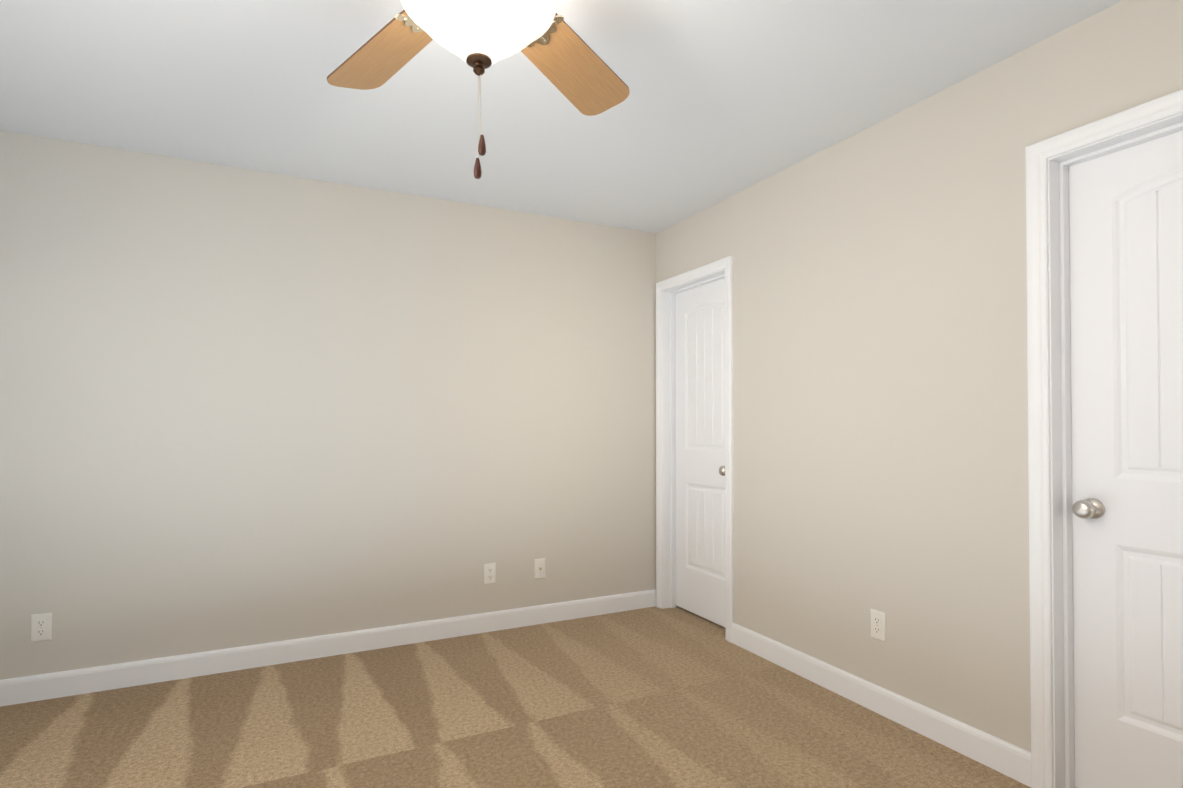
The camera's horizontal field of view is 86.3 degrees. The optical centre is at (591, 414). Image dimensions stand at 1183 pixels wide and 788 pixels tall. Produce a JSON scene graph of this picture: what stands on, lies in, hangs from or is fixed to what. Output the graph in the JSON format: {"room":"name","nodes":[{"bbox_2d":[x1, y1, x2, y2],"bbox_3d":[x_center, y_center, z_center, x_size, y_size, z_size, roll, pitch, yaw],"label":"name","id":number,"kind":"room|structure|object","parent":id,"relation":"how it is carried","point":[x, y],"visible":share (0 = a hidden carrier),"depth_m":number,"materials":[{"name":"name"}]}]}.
{"room":"empty bedroom","nodes":[
{"label":"empty bedroom","id":0,"kind":"room"},
{"bbox_2d":[0,130,655,679],"bbox_3d":[-1.248,0.018,3.371,3.930,2.440,0.125,0,-1,-27],"label":"wall","id":1,"kind":"structure","parent":0,"point":[240,406],"depth_m":3.18,"materials":[{"name":"grey paint"}]},
{"bbox_2d":[31,613,51,641],"bbox_3d":[-2.375,0.919,2.723,0.071,0.117,0.008,0,-1,-27],"label":"electrical outlet","id":2,"kind":"object","parent":1,"relation":"attached to","point":[41,627],"visible":1,"depth_m":2.72,"materials":[{"name":"white plastic"}]},
{"bbox_2d":[0,589,655,706],"bbox_3d":[-1.217,1.183,3.294,3.680,0.108,0.013,0,-1,-27],"label":"baseboard","id":3,"kind":"structure","parent":1,"relation":"attached to","point":[26,689],"depth_m":3.15,"materials":[{"name":"white paint"}]},
{"bbox_2d":[484,563,495,584],"bbox_3d":[-0.581,0.913,3.618,0.071,0.117,0.008,0,-1,-27],"label":"electrical outlet","id":4,"kind":"object","parent":1,"relation":"attached to","point":[489,573],"visible":1,"depth_m":3.62,"materials":[{"name":"white plastic"}]},
{"bbox_2d":[534,558,545,578],"bbox_3d":[-0.303,0.917,3.751,0.071,0.117,0.019,0,-1,-27],"label":"outlet plate","id":5,"kind":"object","parent":1,"relation":"attached to","point":[539,568],"visible":1,"depth_m":3.75,"materials":[{"name":"white plastic"}]},
{"bbox_2d":[0,606,1030,787],"bbox_3d":[-0.244,1.261,1.344,3.930,0.100,4.620,0,-1,-27],"label":"floor","id":6,"kind":"structure","parent":0,"point":[657,697],"depth_m":2.49,"materials":[{"name":"carpet"}]},
{"bbox_2d":[0,0,1122,232],"bbox_3d":[-0.244,-1.279,1.377,3.930,0.100,4.620,0,-1,-27],"label":"ceiling","id":7,"kind":"structure","parent":0,"point":[724,100],"depth_m":2.37,"materials":[{"name":"white paint"}]},
{"bbox_2d":[327,0,629,178],"bbox_3d":[-0.289,-0.870,1.351,1.229,0.718,1.287,0,-1,-27],"label":"ceiling fan","id":8,"kind":"object","parent":7,"relation":"hanging from","point":[479,37],"visible":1,"depth_m":1.58,"materials":[{"name":"brown wood"}]},
{"bbox_2d":[656,0,1182,751],"bbox_3d":[1.486,0.002,2.154,0.125,2.440,4.495,0,-1,-27],"label":"wall","id":9,"kind":"structure","parent":0,"point":[880,366],"depth_m":2.49,"materials":[{"name":"grey paint"}]},
{"bbox_2d":[656,256,733,642],"bbox_3d":[0.651,0.190,3.805,0.142,2.108,0.762,0,-1,-27],"label":"door frame","id":10,"kind":"structure","parent":9,"relation":"attached to","point":[667,290],"depth_m":4.07,"materials":[{"name":"white paint"}]},
{"bbox_2d":[675,278,725,627],"bbox_3d":[0.667,0.217,3.813,0.107,2.026,0.626,0,-1,-27],"label":"closet door","id":11,"kind":"structure","parent":9,"relation":"in","point":[700,444],"depth_m":3.85,"materials":[{"name":"white paint"}]},
{"bbox_2d":[870,609,885,641],"bbox_3d":[1.181,0.870,2.604,0.008,0.117,0.071,0,-1,-27],"label":"electrical outlet","id":12,"kind":"object","parent":9,"relation":"attached to","point":[878,625],"visible":1,"depth_m":2.60,"materials":[{"name":"white plastic"}]},
{"bbox_2d":[732,623,1030,786],"bbox_3d":[1.106,1.176,2.746,0.013,0.108,1.517,0,-1,-27],"label":"baseboard","id":13,"kind":"structure","parent":9,"relation":"attached to","point":[1010,760],"depth_m":2.50,"materials":[{"name":"white paint"}]},
{"bbox_2d":[1025,89,1182,787],"bbox_3d":[1.683,0.162,1.738,0.142,2.108,0.824,0,-1,-27],"label":"door frame","id":14,"kind":"structure","parent":9,"relation":"attached to","point":[1050,161],"depth_m":2.04,"materials":[{"name":"white paint"}]},
{"bbox_2d":[1069,130,1182,787],"bbox_3d":[1.698,0.189,1.746,0.107,2.026,0.688,0,-1,-27],"label":"entry door","id":15,"kind":"structure","parent":9,"relation":"in","point":[1126,266],"depth_m":1.92,"materials":[{"name":"white paint"}]}
]}

